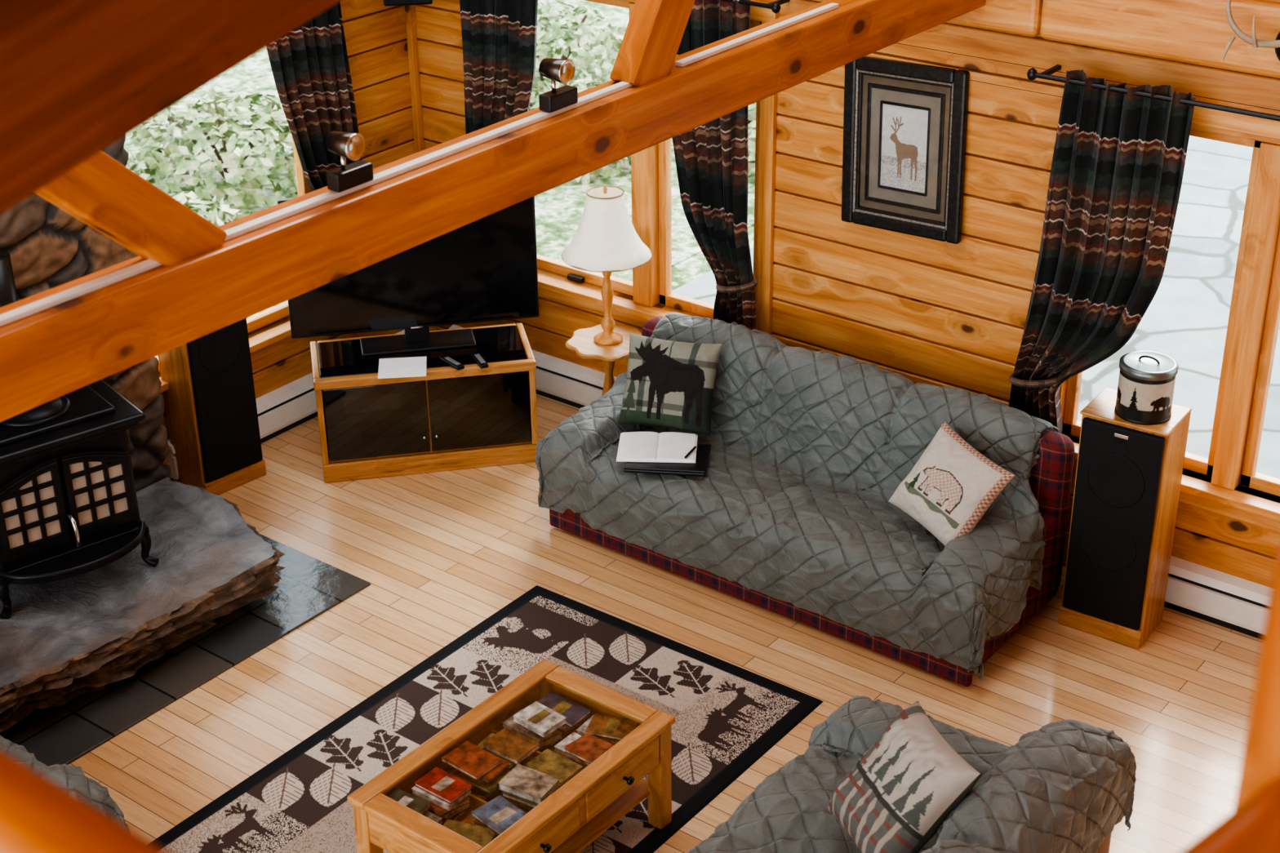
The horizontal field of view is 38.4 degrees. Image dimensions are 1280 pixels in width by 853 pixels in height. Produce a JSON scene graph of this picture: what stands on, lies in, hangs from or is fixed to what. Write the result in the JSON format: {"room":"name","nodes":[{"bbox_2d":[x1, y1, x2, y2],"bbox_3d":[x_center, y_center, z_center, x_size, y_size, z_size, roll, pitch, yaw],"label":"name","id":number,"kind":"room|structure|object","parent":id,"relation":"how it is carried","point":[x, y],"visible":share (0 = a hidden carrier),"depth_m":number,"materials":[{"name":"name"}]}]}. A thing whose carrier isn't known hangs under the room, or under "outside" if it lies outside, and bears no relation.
{"room":"cabin living room","nodes":[
{"label":"cabin living room","id":0,"kind":"room"},
{"bbox_2d":[0,0,341,213],"bbox_3d":[-0.472,-0.749,2.688,0.160,0.829,2.691,19,33,33],"label":"rafter","id":1,"kind":"object","parent":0,"point":[77,77],"visible":1,"depth_m":2.37,"materials":[{"name":"brown wood"}]},
{"bbox_2d":[158,0,414,464],"bbox_3d":[-3.921,-1.163,6.164,0.160,5.200,8.730,19,33,33],"label":"wall","id":2,"kind":"structure","parent":0,"point":[375,33],"depth_m":9.45,"materials":[{"name":"brown wood"}]},
{"bbox_2d":[158,315,291,393],"bbox_3d":[-2.016,-0.399,9.163,0.195,0.035,1.510,19,33,33],"label":"sill","id":3,"kind":"structure","parent":2,"relation":"attached to","point":[276,334],"depth_m":9.23,"materials":[{"name":"brown wood"}]},
{"bbox_2d":[160,335,306,399],"bbox_3d":[-1.997,-0.339,9.177,0.020,0.085,1.470,19,33,33],"label":"apron","id":4,"kind":"object","parent":2,"relation":"attached to","point":[283,343],"visible":0.02,"depth_m":9.33,"materials":[{"name":"brown wood"}]},
{"bbox_2d":[155,134,312,371],"bbox_3d":[-2.069,-1.134,8.850,0.160,1.560,1.290,19,33,33],"label":"window","id":5,"kind":"structure","parent":2,"relation":"in","point":[279,312],"depth_m":9.32,"materials":[{"name":"brown wood"}]},
{"bbox_2d":[166,329,404,481],"bbox_3d":[-1.754,-0.136,9.590,0.062,0.225,1.750,19,33,33],"label":"baseboard heater","id":6,"kind":"object","parent":2,"relation":"attached to","point":[281,410],"visible":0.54,"depth_m":9.46,"materials":[{"name":"white metal"}]},
{"bbox_2d":[266,1,361,191],"bbox_3d":[-1.613,-1.300,9.058,0.245,1.804,0.842,19,33,33],"label":"curtain","id":7,"kind":"object","parent":2,"relation":"hanging from","point":[309,64],"visible":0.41,"depth_m":8.91,"materials":[{"name":"fabric"}]},
{"bbox_2d":[383,0,432,6],"bbox_3d":[-1.163,-2.235,9.166,0.240,0.200,0.335,-4,27,-6],"label":"speaker","id":8,"kind":"object","parent":2,"relation":"attached to","point":[386,2],"visible":1,"depth_m":9.06},
{"bbox_2d":[0,548,1279,852],"bbox_3d":[-0.046,0.456,1.659,3.450,0.790,0.973,19,33,33],"label":"loft railing","id":9,"kind":"object","parent":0,"point":[37,815],"depth_m":1.46,"materials":[{"name":"orange wood"}]},
{"bbox_2d":[68,394,1262,852],"bbox_3d":[0.086,2.512,4.692,10.070,0.120,8.880,19,33,33],"label":"floor","id":10,"kind":"structure","parent":0,"point":[440,553],"depth_m":7.61,"materials":[{"name":"brown wood"}]},
{"bbox_2d":[0,734,128,828],"bbox_3d":[-2.434,1.262,6.056,1.104,0.936,1.008,19,33,33],"label":"armchair","id":11,"kind":"object","parent":10,"relation":"on","point":[72,779],"visible":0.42,"depth_m":6.09,"materials":[{"name":"grey fabric"}]},
{"bbox_2d":[0,135,171,492],"bbox_3d":[-3.290,-1.335,6.488,0.351,5.200,3.281,19,33,33],"label":"stone chimney","id":12,"kind":"object","parent":10,"relation":"on","point":[48,247],"visible":0.15,"depth_m":7.83,"materials":[{"name":"brown stone"}]},
{"bbox_2d":[0,534,370,766],"bbox_3d":[-2.468,1.054,7.492,1.090,0.012,2.760,19,33,33],"label":"hearth pad","id":13,"kind":"object","parent":10,"relation":"on","point":[308,586],"visible":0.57,"depth_m":7.60,"materials":[{"name":"tile"}]},
{"bbox_2d":[0,476,285,732],"bbox_3d":[-2.519,0.917,7.426,0.948,0.284,2.458,19,33,33],"label":"hearth","id":14,"kind":"object","parent":13,"relation":"on","point":[61,641],"visible":0.74,"depth_m":7.55,"materials":[{"name":"stone"}]},
{"bbox_2d":[0,249,159,619],"bbox_3d":[-2.417,0.016,7.403,0.740,1.358,0.656,-20,33,-33],"label":"wood stove","id":15,"kind":"object","parent":14,"relation":"on","point":[68,504],"visible":0.98,"depth_m":7.38,"materials":[{"name":"metal"}]},
{"bbox_2d":[157,318,266,495],"bbox_3d":[-2.068,-0.195,8.841,0.280,1.012,0.354,23,35,38],"label":"floor speaker","id":16,"kind":"object","parent":10,"relation":"on","point":[210,401],"visible":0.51,"depth_m":8.78,"materials":[{"name":"brown wood"}]},
{"bbox_2d":[186,318,262,482],"bbox_3d":[-1.978,-0.185,8.750,0.025,0.895,0.326,23,35,38],"label":"grille","id":17,"kind":"object","parent":16,"relation":"attached to","point":[220,388],"depth_m":8.76,"materials":[{"name":"fabric"}]},
{"bbox_2d":[310,323,537,483],"bbox_3d":[-1.073,-0.123,9.181,1.070,0.556,0.490,-6,27,-10],"label":"tv stand","id":18,"kind":"object","parent":10,"relation":"on","point":[448,418],"visible":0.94,"depth_m":8.99,"materials":[{"name":"brown wood"}]},
{"bbox_2d":[377,356,426,378],"bbox_3d":[-1.146,-0.285,8.877,0.230,0.006,0.220,-3,27,-5],"label":"paper sheet","id":19,"kind":"object","parent":18,"relation":"on","point":[412,366],"visible":1,"depth_m":8.87,"materials":[{"name":"white paper"}]},
{"bbox_2d":[277,195,539,355],"bbox_3d":[-1.107,-0.770,8.957,1.220,0.800,0.200,-6,27,-10],"label":"television","id":20,"kind":"object","parent":18,"relation":"on","point":[485,268],"visible":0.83,"depth_m":8.99,"materials":[{"name":"black plastic"}]},
{"bbox_2d":[321,372,512,425],"bbox_3d":[-1.077,-0.150,9.190,1.000,0.015,0.410,-6,27,-10],"label":"shelf","id":21,"kind":"object","parent":18,"relation":"attached to","point":[510,372],"depth_m":9.07,"materials":[{"name":"brown wood"}]},
{"bbox_2d":[324,425,531,462],"bbox_3d":[-1.072,0.024,9.261,1.000,0.020,0.440,-6,27,-10],"label":"shelf","id":22,"kind":"object","parent":18,"relation":"attached to","point":[521,443],"depth_m":9.06,"materials":[{"name":"brown wood"}]},
{"bbox_2d":[440,355,464,370],"bbox_3d":[-0.910,-0.310,8.902,0.040,0.022,0.160,-21,33,-35],"label":"remote control","id":23,"kind":"object","parent":18,"relation":"on","point":[447,360],"visible":1,"depth_m":8.88,"materials":[{"name":"plastic"}]},
{"bbox_2d":[471,352,488,368],"bbox_3d":[-0.777,-0.322,8.923,0.040,0.022,0.160,-11,29,-20],"label":"remote control","id":24,"kind":"object","parent":18,"relation":"on","point":[477,357],"visible":1,"depth_m":8.90,"materials":[{"name":"plastic"}]},
{"bbox_2d":[151,585,823,852],"bbox_3d":[-0.567,1.325,6.910,1.490,0.009,2.340,18,32,33],"label":"area rug","id":25,"kind":"object","parent":10,"relation":"on","point":[728,716],"visible":0.59,"depth_m":7.22,"materials":[{"name":"fabric"}]},
{"bbox_2d":[346,659,675,852],"bbox_3d":[-0.410,1.330,6.374,0.635,0.462,1.010,19,33,33],"label":"coffee table","id":26,"kind":"object","parent":25,"relation":"on","point":[588,804],"visible":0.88,"depth_m":6.30,"materials":[{"name":"brown wood"}]},
{"bbox_2d":[386,692,639,847],"bbox_3d":[-0.425,1.201,6.320,0.490,0.135,0.910,19,33,33],"label":"book collection","id":27,"kind":"object","parent":26,"relation":"on","point":[498,771],"visible":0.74,"depth_m":6.30,"materials":[{"name":"paper"}]},
{"bbox_2d":[565,324,641,395],"bbox_3d":[-0.152,-0.159,9.176,0.398,0.597,0.398,-15,30,-26],"label":"side table","id":28,"kind":"object","parent":10,"relation":"on","point":[582,342],"visible":0.34,"depth_m":9.02,"materials":[{"name":"brown wood"}]},
{"bbox_2d":[561,184,651,346],"bbox_3d":[-0.160,-0.782,8.861,0.434,0.800,0.434,13,30,25],"label":"table lamp","id":29,"kind":"object","parent":28,"relation":"on","point":[606,240],"visible":1,"depth_m":8.69,"materials":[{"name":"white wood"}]},
{"bbox_2d":[534,311,1075,686],"bbox_3d":[0.696,0.210,8.085,2.325,0.910,0.960,19,33,33],"label":"sofa","id":30,"kind":"object","parent":10,"relation":"on","point":[791,515],"visible":0.91,"depth_m":7.88,"materials":[{"name":"grey fabric"}]},
{"bbox_2d":[623,444,711,476],"bbox_3d":[0.124,0.141,8.153,0.360,0.028,0.260,3,27,7],"label":"laptop","id":31,"kind":"object","parent":30,"relation":"on","point":[699,468],"visible":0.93,"depth_m":8.06,"materials":[{"name":"black plastic"}]},
{"bbox_2d":[616,431,697,463],"bbox_3d":[0.078,0.085,8.201,0.350,0.029,0.270,1,27,4],"label":"open notebook","id":32,"kind":"object","parent":31,"relation":"on","point":[633,446],"visible":1,"depth_m":8.18,"materials":[{"name":"paper"}]},
{"bbox_2d":[617,333,722,435],"bbox_3d":[0.134,-0.191,8.349,0.440,0.371,0.250,8,28,16],"label":"throw pillow","id":33,"kind":"object","parent":30,"relation":"on","point":[669,384],"visible":1,"depth_m":8.29,"materials":[{"name":"fabric"}]},
{"bbox_2d":[888,421,1014,546],"bbox_3d":[1.267,0.255,7.528,0.274,0.412,0.458,-17,31,-29],"label":"throw pillow","id":34,"kind":"object","parent":30,"relation":"on","point":[952,486],"visible":0.97,"depth_m":7.46,"materials":[{"name":"fabric"}]},
{"bbox_2d":[686,695,1136,852],"bbox_3d":[0.666,1.430,5.712,1.154,0.876,1.826,19,33,33],"label":"armchair","id":35,"kind":"object","parent":10,"relation":"on","point":[1065,785],"visible":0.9,"depth_m":5.77,"materials":[{"name":"grey fabric"}]},
{"bbox_2d":[827,700,980,852],"bbox_3d":[0.806,1.134,5.710,0.345,0.389,0.479,-9,28,-16],"label":"throw pillow","id":36,"kind":"object","parent":35,"relation":"on","point":[901,790],"visible":1,"depth_m":5.60,"materials":[{"name":"fabric"}]},
{"bbox_2d":[1057,387,1191,648],"bbox_3d":[1.994,0.383,7.603,0.364,1.007,0.280,17,32,31],"label":"floor speaker","id":37,"kind":"object","parent":10,"relation":"on","point":[1128,477],"visible":0.99,"depth_m":7.48,"materials":[{"name":"brown wood"}]},
{"bbox_2d":[1062,417,1164,630],"bbox_3d":[1.922,0.402,7.497,0.336,0.890,0.025,17,32,31],"label":"grille","id":38,"kind":"object","parent":37,"relation":"attached to","point":[1119,485],"depth_m":7.47,"materials":[{"name":"fabric"}]},
{"bbox_2d":[1114,351,1178,425],"bbox_3d":[2.008,-0.166,7.297,0.226,0.246,0.226,19,33,33],"label":"tin canister","id":39,"kind":"object","parent":37,"relation":"on","point":[1147,379],"visible":1,"depth_m":7.23,"materials":[{"name":"grey metal"}]},
{"bbox_2d":[414,0,1279,587],"bbox_3d":[2.721,-1.452,6.568,10.080,5.200,0.160,19,33,33],"label":"wall","id":40,"kind":"structure","parent":0,"point":[940,313],"depth_m":8.09,"materials":[{"name":"brown wood"}]},
{"bbox_2d":[404,4,436,330],"bbox_3d":[-1.189,-2.717,9.166,0.040,5.200,0.040,19,33,33],"label":"trim","id":41,"kind":"structure","parent":40,"relation":"attached to","point":[410,10],"depth_m":9.61,"materials":[{"name":"brown wood"}]},
{"bbox_2d":[0,0,986,422],"bbox_3d":[-0.616,-0.638,5.131,0.150,0.200,6.530,19,33,33],"label":"tie beam","id":42,"kind":"structure","parent":40,"relation":"attached to","point":[49,354],"depth_m":5.00,"materials":[{"name":"brown wood"}]},
{"bbox_2d":[34,151,226,266],"bbox_3d":[-1.264,-0.553,4.237,0.100,0.634,0.675,19,33,33],"label":"brace","id":43,"kind":"object","parent":42,"relation":"attached to","point":[100,192],"visible":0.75,"depth_m":4.29,"materials":[{"name":"brown wood"}]},
{"bbox_2d":[0,81,632,326],"bbox_3d":[-0.761,-0.637,4.894,0.030,0.015,2.420,19,33,33],"label":"track rail","id":44,"kind":"object","parent":42,"relation":"on","point":[51,301],"visible":0.93,"depth_m":4.77,"materials":[{"name":"white metal"}]},
{"bbox_2d":[325,131,373,192],"bbox_3d":[-0.760,-0.708,4.842,0.091,0.157,0.130,19,33,33],"label":"track spotlight","id":45,"kind":"object","parent":44,"relation":"attached to","point":[351,146],"visible":1,"depth_m":4.82,"materials":[{"name":"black metal"}]},
{"bbox_2d":[538,57,577,112],"bbox_3d":[-0.235,-1.021,5.447,0.091,0.157,0.130,19,33,33],"label":"track spotlight","id":46,"kind":"object","parent":44,"relation":"attached to","point":[560,70],"visible":1,"depth_m":5.42,"materials":[{"name":"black metal"}]},
{"bbox_2d":[609,0,694,86],"bbox_3d":[0.142,-1.520,5.793,0.100,0.906,0.666,19,33,33],"label":"brace","id":47,"kind":"object","parent":42,"relation":"attached to","point":[653,35],"visible":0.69,"depth_m":5.73,"materials":[{"name":"brown wood"}]},
{"bbox_2d":[675,2,838,66],"bbox_3d":[0.411,-1.335,6.245,0.030,0.015,0.940,19,33,33],"label":"track rail","id":48,"kind":"object","parent":42,"relation":"on","point":[709,52],"visible":1,"depth_m":6.20,"materials":[{"name":"white metal"}]},
{"bbox_2d":[459,0,537,133],"bbox_3d":[-0.660,-1.440,9.221,0.822,1.884,0.245,19,33,33],"label":"curtain","id":49,"kind":"object","parent":40,"relation":"hanging from","point":[499,37],"visible":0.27,"depth_m":9.02,"materials":[{"name":"fabric"}]},
{"bbox_2d":[448,324,617,408],"bbox_3d":[-0.197,-0.165,9.608,2.150,0.225,0.062,19,33,33],"label":"baseboard heater","id":50,"kind":"object","parent":40,"relation":"attached to","point":[566,382],"visible":0.16,"depth_m":9.71,"materials":[{"name":"white metal"}]},
{"bbox_2d":[537,287,648,327],"bbox_3d":[-0.067,-0.569,9.317,1.750,0.085,0.020,19,33,33],"label":"apron","id":51,"kind":"object","parent":40,"relation":"attached to","point":[582,304],"visible":0.08,"depth_m":9.45,"materials":[{"name":"brown wood"}]},
{"bbox_2d":[537,268,711,319],"bbox_3d":[-0.054,-0.630,9.306,1.790,0.035,0.195,19,33,33],"label":"sill","id":52,"kind":"structure","parent":40,"relation":"attached to","point":[564,287],"depth_m":9.35,"materials":[{"name":"brown wood"}]},
{"bbox_2d":[537,0,778,319],"bbox_3d":[-0.032,-1.387,8.968,1.750,1.620,0.192,19,33,33],"label":"window","id":53,"kind":"structure","parent":40,"relation":"in","point":[759,14],"depth_m":9.03,"materials":[{"name":"brown wood"}]},
{"bbox_2d":[618,0,760,25],"bbox_3d":[-0.031,-2.031,8.657,1.600,0.030,0.160,19,33,33],"label":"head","id":54,"kind":"object","parent":40,"relation":"attached to","point":[752,21],"visible":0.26,"depth_m":8.20},
{"bbox_2d":[671,0,789,329],"bbox_3d":[0.314,-1.111,8.546,0.802,1.884,0.245,19,33,33],"label":"curtain","id":55,"kind":"object","parent":40,"relation":"hanging from","point":[711,157],"visible":0.7,"depth_m":8.47,"materials":[{"name":"fabric"}]},
{"bbox_2d":[755,21,777,335],"bbox_3d":[0.583,-1.099,8.471,0.075,1.580,0.030,19,33,33],"label":"corner trim","id":56,"kind":"structure","parent":40,"relation":"attached to","point":[768,106],"depth_m":8.51,"materials":[{"name":"brown wood"}]},
{"bbox_2d":[841,56,969,244],"bbox_3d":[1.133,-1.196,7.929,0.615,0.770,0.061,19,33,33],"label":"framed picture","id":57,"kind":"object","parent":40,"relation":"attached to","point":[905,123],"visible":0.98,"depth_m":7.92,"materials":[{"name":"black wood"}]},
{"bbox_2d":[880,103,928,193],"bbox_3d":[1.139,-1.199,7.935,0.235,0.375,0.001,17,30,34],"label":"print","id":58,"kind":"object","parent":57,"relation":"attached to","point":[904,129],"depth_m":7.93},
{"bbox_2d":[812,0,1042,36],"bbox_3d":[1.125,-1.822,7.584,1.180,0.260,0.090,19,33,33],"label":"trim","id":59,"kind":"structure","parent":40,"relation":"attached to","point":[1020,17],"depth_m":7.33,"materials":[{"name":"brown wood"}]},
{"bbox_2d":[1008,64,1279,433],"bbox_3d":[2.409,-0.340,7.125,2.132,1.844,0.245,19,33,33],"label":"curtain","id":60,"kind":"object","parent":40,"relation":"hanging from","point":[1120,150],"visible":0.86,"depth_m":7.32,"materials":[{"name":"fabric"}]},
{"bbox_2d":[1040,0,1279,78],"bbox_3d":[4.077,-0.825,5.538,6.265,0.260,0.090,19,33,33],"label":"trim","id":61,"kind":"structure","parent":40,"relation":"attached to","point":[1196,32],"depth_m":6.93,"materials":[{"name":"brown wood"}]},
{"bbox_2d":[1059,106,1279,496],"bbox_3d":[2.526,-0.451,7.231,1.930,1.580,0.192,19,33,33],"label":"window","id":62,"kind":"structure","parent":40,"relation":"in","point":[1259,126],"depth_m":7.30,"materials":[{"name":"brown wood"}]},
{"bbox_2d":[1064,434,1279,521],"bbox_3d":[2.504,0.288,7.560,1.970,0.035,0.195,19,33,33],"label":"sill","id":63,"kind":"structure","parent":40,"relation":"attached to","point":[1239,500],"depth_m":7.54,"materials":[{"name":"brown wood"}]},
{"bbox_2d":[1072,459,1279,532],"bbox_3d":[2.491,0.350,7.571,1.930,0.085,0.020,19,33,33],"label":"apron","id":64,"kind":"object","parent":40,"relation":"attached to","point":[1264,522],"visible":0.16,"depth_m":7.61,"materials":[{"name":"brown wood"}]},
{"bbox_2d":[1164,555,1270,639],"bbox_3d":[3.287,1.013,7.193,3.350,0.225,0.062,19,33,33],"label":"baseboard heater","id":65,"kind":"object","parent":40,"relation":"attached to","point":[1213,596],"depth_m":7.75,"materials":[{"name":"white metal"}]},
{"bbox_2d":[1191,124,1279,145],"bbox_3d":[2.528,-1.077,6.929,1.780,0.030,0.160,19,33,33],"label":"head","id":66,"kind":"object","parent":40,"relation":"attached to","point":[1196,126],"visible":0.02,"depth_m":7.02},
{"bbox_2d":[1222,0,1279,62],"bbox_3d":[2.335,-1.408,6.562,0.505,0.306,0.152,19,33,33],"label":"antler mount","id":67,"kind":"object","parent":40,"relation":"attached to","point":[1275,44],"visible":1,"depth_m":6.64,"materials":[{"name":"beige"}]},
{"label":"outside","id":68,"kind":"structure","parent":0,"visible":0},
{"bbox_2d":[124,0,755,357],"bbox_3d":[-12.401,-5.717,22.024,33.120,0.200,60.000,19,33,33],"label":"lawn","id":69,"kind":"structure","parent":68,"point":[559,210],"depth_m":13.84,"materials":[{"name":"green plant"}]},
{"bbox_2d":[160,186,250,226],"bbox_3d":[-3.120,-1.208,12.046,1.524,0.664,1.521,19,33,33],"label":"shrub","id":70,"kind":"object","parent":69,"relation":"on","point":[207,210],"visible":0.02,"depth_m":12.05,"materials":[{"name":"green plant"}]},
{"bbox_2d":[126,84,297,209],"bbox_3d":[-3.082,-2.150,13.785,1.731,0.774,1.688,19,33,33],"label":"shrub","id":71,"kind":"object","parent":69,"relation":"on","point":[234,159],"visible":0.81,"depth_m":13.44,"materials":[{"name":"green plant"}]},
{"bbox_2d":[533,0,625,90],"bbox_3d":[-0.822,-3.241,15.811,1.987,0.843,1.892,19,33,33],"label":"shrub","id":72,"kind":"object","parent":69,"relation":"on","point":[606,42],"visible":0.34,"depth_m":15.52,"materials":[{"name":"green plant"}]},
{"bbox_2d":[528,73,671,184],"bbox_3d":[-0.525,-2.376,14.283,1.545,0.671,1.543,19,33,33],"label":"shrub","id":73,"kind":"object","parent":69,"relation":"on","point":[607,171],"visible":0.05,"depth_m":14.08,"materials":[{"name":"green plant"}]},
{"bbox_2d":[747,102,755,176],"bbox_3d":[1.048,-2.330,14.225,1.321,0.606,1.324,19,33,33],"label":"shrub","id":74,"kind":"object","parent":69,"relation":"on","point":[752,108],"visible":0.06,"depth_m":13.88,"materials":[{"name":"green plant"}]},
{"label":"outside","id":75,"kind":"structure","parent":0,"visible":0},
{"bbox_2d":[671,225,754,290],"bbox_3d":[23.523,-1.233,12.272,36.880,0.190,33.110,19,33,33],"label":"lawn","id":76,"kind":"structure","parent":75,"point":[697,265],"depth_m":12.29,"materials":[{"name":"green plant"}]},
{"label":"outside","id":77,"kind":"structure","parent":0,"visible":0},
{"bbox_2d":[671,135,1279,479],"bbox_3d":[10.116,-1.365,12.469,14.400,0.150,17.110,19,33,33],"label":"ground","id":78,"kind":"structure","parent":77,"point":[1186,320],"depth_m":11.31,"materials":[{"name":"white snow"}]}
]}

